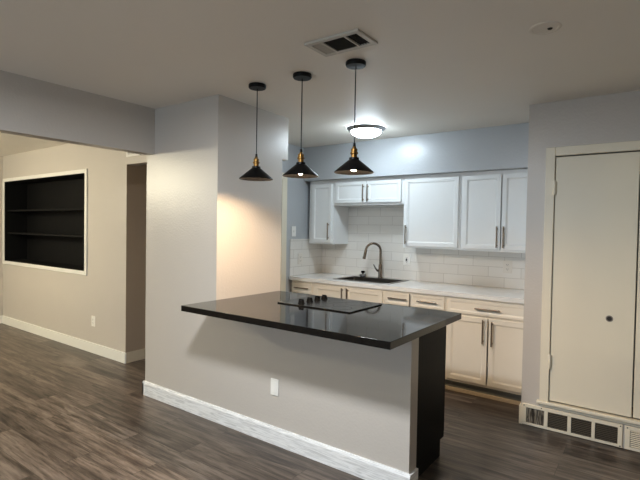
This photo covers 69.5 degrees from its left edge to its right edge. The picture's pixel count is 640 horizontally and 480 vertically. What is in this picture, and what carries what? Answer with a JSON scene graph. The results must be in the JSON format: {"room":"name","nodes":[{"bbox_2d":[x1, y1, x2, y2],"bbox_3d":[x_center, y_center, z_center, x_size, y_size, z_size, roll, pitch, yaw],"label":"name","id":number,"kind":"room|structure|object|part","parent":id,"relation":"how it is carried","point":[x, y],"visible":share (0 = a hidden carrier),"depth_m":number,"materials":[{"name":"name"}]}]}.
{"room":"kitchen","nodes":[
{"label":"kitchen","id":0,"kind":"room"},
{"bbox_2d":[0,156,2,315],"bbox_3d":[-5.474,-0.022,5.700,0.130,2.500,9.600,2,2,36],"label":"wall","id":1,"kind":"structure","parent":0,"point":[1,157],"depth_m":6.73,"materials":[{"name":"beige paint"}]},
{"bbox_2d":[3,143,146,351],"bbox_3d":[-2.899,0.025,5.563,4.220,2.500,0.120,2,2,36],"label":"wall","id":2,"kind":"structure","parent":0,"point":[61,302],"depth_m":5.31,"materials":[{"name":"beige paint"}]},
{"bbox_2d":[3,169,87,274],"bbox_3d":[-3.562,-0.240,6.145,2.380,1.230,0.318,2,2,36],"label":"bookcase","id":3,"kind":"object","parent":2,"relation":"attached to","point":[45,215],"visible":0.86,"depth_m":6.45,"materials":[{"name":"black paint"}]},
{"bbox_3d":[-3.555,-0.070,6.162,2.280,0.020,0.262,2,2,36],"label":"shelf","id":4,"kind":"part","parent":3,"relation":"part of","materials":[{"name":"black paint"}]},
{"bbox_3d":[-3.550,-0.395,6.155,2.280,0.020,0.262,2,2,36],"label":"shelf","id":5,"kind":"part","parent":3,"relation":"part of","materials":[{"name":"black paint"}]},
{"bbox_3d":[-3.472,-0.241,6.269,2.318,1.168,0.012,2,2,36],"label":"panel","id":6,"kind":"part","parent":3,"relation":"part of","materials":[{"name":"black paint"}]},
{"bbox_2d":[2,316,125,363],"bbox_3d":[-3.354,1.206,5.823,3.205,0.112,0.015,2,2,36],"label":"baseboard","id":7,"kind":"structure","parent":2,"relation":"attached to","point":[107,352],"depth_m":5.59,"materials":[{"name":"white paint"}]},
{"bbox_2d":[91,316,94,326],"bbox_3d":[-2.588,0.926,5.268,0.075,0.120,0.008,2,2,36],"label":"wall outlet","id":8,"kind":"object","parent":2,"relation":"attached to","point":[92,317],"visible":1,"depth_m":5.26,"materials":[{"name":"white plastic"}]},
{"bbox_2d":[126,152,140,156],"bbox_3d":[-1.926,-0.944,4.763,0.240,0.160,0.012,2,2,36],"label":"air vent","id":9,"kind":"object","parent":2,"relation":"in","point":[128,154],"visible":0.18,"depth_m":4.79,"materials":[{"name":"white plastic"}]},
{"bbox_2d":[0,70,154,154],"bbox_3d":[-2.458,-0.925,2.505,0.110,0.437,3.587,2,2,36],"label":"beam","id":10,"kind":"structure","parent":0,"point":[29,107],"depth_m":3.34,"materials":[{"name":"beige paint"}]},
{"bbox_2d":[125,165,146,352],"bbox_3d":[-0.547,0.057,5.920,1.430,2.500,3.460,2,2,36],"label":"wall","id":11,"kind":"structure","parent":0,"point":[136,175],"depth_m":4.96,"materials":[{"name":"beige paint"}]},
{"bbox_2d":[126,348,144,362],"bbox_3d":[-1.512,1.242,5.646,0.015,0.112,1.860,2,2,36],"label":"baseboard","id":12,"kind":"structure","parent":11,"relation":"attached to","point":[136,355],"depth_m":4.98,"materials":[{"name":"white wood"}]},
{"bbox_2d":[145,184,146,334],"bbox_3d":[-1.662,0.271,5.394,0.015,2.060,0.825,2,2,36],"label":"trim","id":13,"kind":"structure","parent":11,"relation":"attached to","point":[146,184],"depth_m":5.06,"materials":[{"name":"beige paint"}]},
{"bbox_2d":[145,94,418,473],"bbox_3d":[-0.256,0.118,3.574,2.478,2.500,0.808,2,2,36],"label":"wall","id":14,"kind":"structure","parent":0,"point":[212,234],"depth_m":3.52,"materials":[{"name":"beige paint"}]},
{"bbox_2d":[271,378,278,395],"bbox_3d":[-0.308,0.993,3.117,0.068,0.112,0.008,2,2,36],"label":"wall outlet","id":15,"kind":"object","parent":14,"relation":"attached to","point":[274,382],"visible":1,"depth_m":3.11,"materials":[{"name":"white plastic"}]},
{"bbox_2d":[142,380,417,479],"bbox_3d":[-0.354,1.310,3.498,2.508,0.118,0.579,2,2,36],"label":"baseboard","id":16,"kind":"structure","parent":14,"relation":"attached to","point":[366,469],"depth_m":3.06,"materials":[{"name":"white wood"}]},
{"bbox_2d":[282,144,309,291],"bbox_3d":[-0.496,0.076,5.173,0.130,2.500,1.790,2,2,36],"label":"wall","id":17,"kind":"structure","parent":0,"point":[298,190],"depth_m":5.32,"materials":[{"name":"grey paint"}]},
{"bbox_2d":[280,173,286,291],"bbox_3d":[-0.677,0.294,4.810,0.016,2.075,0.985,2,2,36],"label":"trim","id":18,"kind":"structure","parent":17,"relation":"attached to","point":[284,179],"depth_m":5.16,"materials":[{"name":"beige paint"}]},
{"bbox_2d":[291,226,295,235],"bbox_3d":[-0.300,-0.100,5.313,0.014,0.118,0.075,2,2,36],"label":"light switch","id":19,"kind":"object","parent":17,"relation":"attached to","point":[293,232],"visible":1,"depth_m":5.31,"materials":[{"name":"white plastic"}]},
{"bbox_2d":[289,239,321,275],"bbox_3d":[-0.162,0.204,5.523,0.008,0.437,0.617,2,2,36],"label":"tiled wall","id":20,"kind":"structure","parent":17,"relation":"attached to","point":[312,253],"depth_m":5.50,"materials":[{"name":"white tile"}]},
{"bbox_2d":[0,0,639,155],"bbox_3d":[-1.346,-1.112,2.693,10.600,0.155,9.600,2,2,36],"label":"ceiling","id":21,"kind":"structure","parent":0,"point":[435,66],"depth_m":2.61,"materials":[{"name":"paint"}]},
{"bbox_2d":[239,82,272,180],"bbox_3d":[-0.437,-0.744,3.187,0.234,0.650,0.234,2,2,36],"label":"pendant lamp","id":22,"kind":"object","parent":21,"relation":"hanging from","point":[255,173],"visible":1,"depth_m":3.16,"materials":[{"name":"black metal"}]},
{"bbox_3d":[-0.441,-0.464,3.193,0.234,0.088,0.234,2,2,36],"label":"lamp shade","id":23,"kind":"part","parent":22,"relation":"part of","materials":[{"name":"black metal"}]},
{"bbox_2d":[253,157,259,165],"bbox_3d":[-0.440,-0.537,3.192,0.052,0.078,0.052,2,2,36],"label":"socket","id":24,"kind":"object","parent":22,"relation":"attached to","point":[256,162],"depth_m":3.18,"materials":[{"name":"gold metal"}]},
{"bbox_3d":[-0.435,-0.815,3.185,0.006,0.453,0.007,2,2,36],"label":"cord","id":25,"kind":"part","parent":22,"relation":"part of","materials":[{"name":"black rubber"}]},
{"bbox_2d":[282,71,318,177],"bbox_3d":[-0.119,-0.733,2.956,0.234,0.650,0.234,2,2,36],"label":"pendant lamp","id":26,"kind":"object","parent":21,"relation":"hanging from","point":[300,170],"visible":1,"depth_m":2.93,"materials":[{"name":"black metal"}]},
{"bbox_3d":[-0.123,-0.453,2.963,0.234,0.088,0.234,2,2,36],"label":"lamp shade","id":27,"kind":"part","parent":26,"relation":"part of","materials":[{"name":"black metal"}]},
{"bbox_2d":[297,152,304,161],"bbox_3d":[-0.122,-0.526,2.961,0.052,0.078,0.052,2,2,36],"label":"socket","id":28,"kind":"object","parent":26,"relation":"attached to","point":[300,157],"depth_m":2.94,"materials":[{"name":"gold metal"}]},
{"bbox_3d":[-0.117,-0.804,2.954,0.006,0.453,0.007,2,2,36],"label":"cord","id":29,"kind":"part","parent":26,"relation":"part of","materials":[{"name":"black rubber"}]},
{"bbox_2d":[304,28,377,56],"bbox_3d":[0.110,-1.045,2.435,0.334,0.032,0.202,2,2,36],"label":"ceiling vent","id":30,"kind":"object","parent":21,"relation":"in","point":[354,39],"visible":1,"depth_m":2.42,"materials":[{"name":"metal"}]},
{"bbox_2d":[334,58,373,174],"bbox_3d":[0.205,-0.722,2.721,0.234,0.650,0.234,2,2,36],"label":"pendant lamp","id":31,"kind":"object","parent":21,"relation":"hanging from","point":[353,166],"visible":1,"depth_m":2.70,"materials":[{"name":"black metal"}]},
{"bbox_2d":[350,146,357,156],"bbox_3d":[0.202,-0.515,2.726,0.052,0.078,0.052,2,2,36],"label":"socket","id":32,"kind":"object","parent":31,"relation":"attached to","point":[353,152],"depth_m":2.71,"materials":[{"name":"gold metal"}]},
{"bbox_3d":[0.200,-0.441,2.728,0.234,0.088,0.234,2,2,36],"label":"lamp shade","id":33,"kind":"part","parent":31,"relation":"part of","materials":[{"name":"black metal"}]},
{"bbox_3d":[0.206,-0.793,2.720,0.006,0.453,0.007,2,2,36],"label":"cord","id":34,"kind":"part","parent":31,"relation":"part of","materials":[{"name":"black rubber"}]},
{"bbox_2d":[347,124,385,137],"bbox_3d":[0.431,-1.008,4.321,0.362,0.093,0.362,2,2,36],"label":"ceiling light","id":35,"kind":"object","parent":21,"relation":"attached to","point":[361,130],"visible":0.97,"depth_m":4.22,"materials":[{"name":"white glass"}]},
{"bbox_2d":[529,21,561,34],"bbox_3d":[1.081,-1.016,2.218,0.144,0.008,0.144,2,2,36],"label":"smoke detector base","id":36,"kind":"object","parent":21,"relation":"attached to","point":[548,27],"visible":1,"depth_m":2.21,"materials":[{"name":"white plastic"}]},
{"bbox_2d":[0,323,639,479],"bbox_3d":[-1.388,1.409,2.754,10.600,0.080,9.600,2,2,36],"label":"floor","id":37,"kind":"structure","parent":0,"point":[67,412],"depth_m":3.16,"materials":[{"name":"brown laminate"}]},
{"bbox_2d":[292,280,312,294],"bbox_3d":[-0.042,0.893,5.415,0.302,0.869,0.662,2,2,36],"label":"base cabinet","id":38,"kind":"object","parent":37,"relation":"on","point":[302,287],"visible":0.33,"depth_m":5.16,"materials":[{"name":"white paint"}]},
{"bbox_2d":[313,282,384,303],"bbox_3d":[0.438,0.910,5.067,0.882,0.869,0.662,2,2,36],"label":"base cabinet","id":39,"kind":"object","parent":37,"relation":"on","point":[319,289],"visible":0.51,"depth_m":4.79,"materials":[{"name":"white paint"}]},
{"bbox_3d":[0.099,0.849,4.960,0.406,0.715,0.020,2,2,36],"label":"door","id":40,"kind":"part","parent":39,"relation":"part of","materials":[{"name":"white paint"}]},
{"bbox_3d":[0.442,0.861,4.712,0.422,0.715,0.020,2,2,36],"label":"door","id":41,"kind":"part","parent":39,"relation":"part of","materials":[{"name":"white paint"}]},
{"bbox_2d":[289,273,523,303],"bbox_3d":[0.871,0.467,4.765,2.566,0.040,0.637,2,2,36],"label":"countertop","id":42,"kind":"structure","parent":39,"relation":"on","point":[434,288],"depth_m":4.46,"materials":[{"name":"white stone"}]},
{"bbox_2d":[333,276,408,283],"bbox_3d":[0.555,0.527,5.043,0.690,0.196,0.475,2,2,36],"label":"sink","id":43,"kind":"object","parent":42,"relation":"in","point":[349,278],"visible":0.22,"depth_m":5.15,"materials":[{"name":"black metal"}]},
{"bbox_2d":[362,242,382,277],"bbox_3d":[0.592,0.225,5.185,0.232,0.402,0.058,1,1,2],"label":"faucet","id":44,"kind":"object","parent":42,"relation":"on","point":[379,270],"visible":1,"depth_m":5.17,"materials":[{"name":"silver metal"}]},
{"bbox_2d":[385,290,446,388],"bbox_3d":[1.052,0.931,4.622,0.630,0.869,0.662,2,2,36],"label":"base cabinet","id":45,"kind":"object","parent":37,"relation":"on","point":[409,299],"visible":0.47,"depth_m":4.36,"materials":[{"name":"white paint"}]},
{"bbox_3d":[0.749,0.569,4.485,0.260,0.120,0.020,2,2,36],"label":"drawer","id":46,"kind":"part","parent":45,"relation":"part of","materials":[{"name":"white paint"}]},
{"bbox_3d":[1.001,0.577,4.303,0.334,0.120,0.020,2,2,36],"label":"drawer","id":47,"kind":"part","parent":45,"relation":"part of","materials":[{"name":"white paint"}]},
{"bbox_2d":[416,326,445,476],"bbox_3d":[0.053,0.945,3.299,1.553,0.871,0.516,2,2,36],"label":"base cabinet","id":48,"kind":"object","parent":37,"relation":"on","point":[432,345],"visible":0.1,"depth_m":2.84,"materials":[{"name":"black paint"}]},
{"bbox_2d":[181,291,460,349],"bbox_3d":[-0.009,0.490,3.141,1.614,0.040,1.025,2,2,36],"label":"countertop","id":49,"kind":"structure","parent":48,"relation":"on","point":[384,326],"depth_m":2.85,"materials":[{"name":"black stone"}]},
{"bbox_2d":[277,295,381,312],"bbox_3d":[0.070,0.446,3.362,0.623,0.039,0.440,2,2,36],"label":"cooktop","id":50,"kind":"object","parent":49,"relation":"in","point":[324,302],"visible":1,"depth_m":3.31,"materials":[{"name":"black glass"}]},
{"bbox_2d":[445,296,523,404],"bbox_3d":[1.600,0.950,4.225,0.721,0.869,0.662,2,2,36],"label":"base cabinet","id":51,"kind":"object","parent":37,"relation":"on","point":[484,348],"visible":0.65,"depth_m":4.00,"materials":[{"name":"white paint"}]},
{"bbox_3d":[1.298,0.965,4.092,0.356,0.580,0.020,2,2,36],"label":"door","id":52,"kind":"part","parent":51,"relation":"part of","materials":[{"name":"white paint"}]},
{"bbox_3d":[1.403,0.792,3.980,0.013,0.210,0.038,2,2,36],"label":"handle","id":53,"kind":"part","parent":51,"relation":"part of","materials":[{"name":"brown metal"}]},
{"bbox_3d":[1.462,1.371,4.054,0.721,0.032,0.018,2,2,36],"label":"shoe moulding","id":54,"kind":"part","parent":51,"relation":"part of","materials":[{"name":"brown wood"}]},
{"bbox_3d":[1.442,0.596,3.983,0.696,0.128,0.020,2,2,36],"label":"drawer","id":55,"kind":"part","parent":51,"relation":"part of","materials":[{"name":"white paint"}]},
{"bbox_3d":[1.435,0.598,3.954,0.215,0.013,0.038,2,2,36],"label":"handle","id":56,"kind":"part","parent":51,"relation":"part of","materials":[{"name":"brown metal"}]},
{"bbox_3d":[1.464,0.804,3.936,0.013,0.210,0.038,2,2,36],"label":"handle","id":57,"kind":"part","parent":51,"relation":"part of","materials":[{"name":"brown metal"}]},
{"bbox_3d":[1.584,0.975,3.884,0.328,0.580,0.020,2,2,36],"label":"door","id":58,"kind":"part","parent":51,"relation":"part of","materials":[{"name":"white paint"}]},
{"bbox_2d":[303,123,528,181],"bbox_3d":[0.972,-0.903,4.834,2.590,0.478,0.395,2,2,36],"label":"wall","id":59,"kind":"structure","parent":0,"point":[505,147],"depth_m":4.51,"materials":[{"name":"grey paint"}]},
{"bbox_2d":[322,206,524,289],"bbox_3d":[1.067,-0.094,5.014,2.577,1.100,0.008,2,2,36],"label":"tiled wall","id":60,"kind":"structure","parent":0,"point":[382,225],"depth_m":5.14,"materials":[{"name":"white tile"}]},
{"bbox_2d":[309,180,348,243],"bbox_3d":[0.094,-0.324,5.481,0.345,0.736,0.372,2,2,36],"label":"upper cabinet","id":61,"kind":"object","parent":60,"relation":"attached to","point":[328,222],"visible":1,"depth_m":5.37,"materials":[{"name":"white paint"}]},
{"bbox_3d":[0.021,-0.309,5.361,0.275,0.667,0.020,2,2,36],"label":"door","id":62,"kind":"part","parent":61,"relation":"part of","materials":[{"name":"white paint"}]},
{"bbox_2d":[334,176,404,206],"bbox_3d":[0.591,-0.529,5.118,0.870,0.292,0.372,2,2,36],"label":"upper cabinet","id":63,"kind":"object","parent":60,"relation":"attached to","point":[377,191],"visible":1,"depth_m":4.98,"materials":[{"name":"white paint"}]},
{"bbox_3d":[0.339,-0.528,5.128,0.402,0.233,0.020,2,2,36],"label":"door","id":64,"kind":"part","parent":63,"relation":"part of","materials":[{"name":"white paint"}]},
{"bbox_3d":[0.512,-0.510,4.969,0.013,0.182,0.038,2,2,36],"label":"handle","id":65,"kind":"part","parent":63,"relation":"part of","materials":[{"name":"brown metal"}]},
{"bbox_3d":[0.674,-0.516,4.885,0.410,0.233,0.020,2,2,36],"label":"door","id":66,"kind":"part","parent":63,"relation":"part of","materials":[{"name":"white paint"}]},
{"bbox_2d":[403,254,410,264],"bbox_3d":[0.956,0.217,5.086,0.085,0.120,0.012,2,2,36],"label":"wall outlet","id":67,"kind":"object","parent":60,"relation":"attached to","point":[406,257],"visible":1,"depth_m":5.09,"materials":[{"name":"white plastic"}]},
{"bbox_2d":[403,172,461,249],"bbox_3d":[1.182,-0.284,4.692,0.596,0.740,0.372,2,2,36],"label":"upper cabinet","id":68,"kind":"object","parent":60,"relation":"attached to","point":[432,202],"visible":0.99,"depth_m":4.56,"materials":[{"name":"white paint"}]},
{"bbox_3d":[0.872,-0.055,4.713,0.013,0.194,0.038,2,2,36],"label":"handle","id":69,"kind":"part","parent":68,"relation":"part of","materials":[{"name":"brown metal"}]},
{"bbox_2d":[460,169,527,252],"bbox_3d":[1.711,-0.264,4.309,0.708,0.744,0.372,2,2,36],"label":"upper cabinet","id":70,"kind":"object","parent":60,"relation":"attached to","point":[493,203],"visible":0.71,"depth_m":4.22,"materials":[{"name":"white paint"}]},
{"bbox_3d":[1.501,-0.257,4.288,0.346,0.684,0.020,2,2,36],"label":"door","id":71,"kind":"part","parent":70,"relation":"part of","materials":[{"name":"white paint"}]},
{"bbox_3d":[1.601,-0.026,4.184,0.013,0.194,0.038,2,2,36],"label":"handle","id":72,"kind":"part","parent":70,"relation":"part of","materials":[{"name":"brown metal"}]},
{"bbox_3d":[1.648,-0.024,4.150,0.013,0.194,0.038,2,2,36],"label":"handle","id":73,"kind":"part","parent":70,"relation":"part of","materials":[{"name":"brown metal"}]},
{"bbox_3d":[1.780,-0.248,4.086,0.323,0.684,0.020,2,2,36],"label":"door","id":74,"kind":"part","parent":70,"relation":"part of","materials":[{"name":"white paint"}]},
{"bbox_2d":[503,261,511,272],"bbox_3d":[1.813,0.261,4.466,0.085,0.120,0.008,2,2,36],"label":"wall outlet","id":75,"kind":"object","parent":60,"relation":"attached to","point":[507,265],"visible":1,"depth_m":4.46,"materials":[{"name":"beige plastic"}]},
{"bbox_2d":[521,90,639,447],"bbox_3d":[3.164,0.192,2.917,3.291,2.500,0.945,2,2,36],"label":"wall","id":76,"kind":"structure","parent":0,"point":[610,118],"depth_m":3.42,"materials":[{"name":"beige paint"}]},
{"bbox_2d":[519,403,521,423],"bbox_3d":[2.931,1.375,2.662,3.303,0.140,0.265,2,2,36],"label":"baseboard","id":77,"kind":"structure","parent":76,"relation":"attached to","point":[520,405],"depth_m":3.52,"materials":[{"name":"beige paint"}]},
{"bbox_2d":[522,403,622,447],"bbox_3d":[1.798,1.326,3.328,0.640,0.159,0.015,2,2,36],"label":"air vent","id":78,"kind":"object","parent":76,"relation":"in","point":[593,429],"visible":1,"depth_m":3.31,"materials":[{"name":"white metal"}]},
{"bbox_2d":[536,399,639,427],"bbox_3d":[2.104,1.229,3.107,1.188,0.042,0.054,2,2,36],"label":"trim","id":79,"kind":"structure","parent":76,"relation":"attached to","point":[550,404],"depth_m":3.24,"materials":[{"name":"beige paint"}]},
{"bbox_2d":[539,140,639,401],"bbox_3d":[2.119,0.274,3.082,1.156,1.870,0.018,2,2,36],"label":"trim","id":80,"kind":"structure","parent":76,"relation":"attached to","point":[551,153],"depth_m":3.39,"materials":[{"name":"beige paint"}]},
{"bbox_2d":[547,152,639,416],"bbox_3d":[1.907,0.297,3.247,0.520,1.788,0.061,2,2,36],"label":"door","id":81,"kind":"structure","parent":76,"relation":"in","point":[590,361],"depth_m":3.23,"materials":[{"name":"beige paint"}]},
{"bbox_2d":[624,425,639,451],"bbox_3d":[2.346,1.345,2.931,0.688,0.159,0.015,2,2,36],"label":"air vent","id":82,"kind":"object","parent":76,"relation":"in","point":[632,434],"visible":1,"depth_m":3.11,"materials":[{"name":"white metal"}]},
{"bbox_2d":[632,181,639,418],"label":"door","id":83,"kind":"structure","parent":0,"point":[639,181],"depth_m":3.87,"materials":[{"name":"white paint"}]}
]}

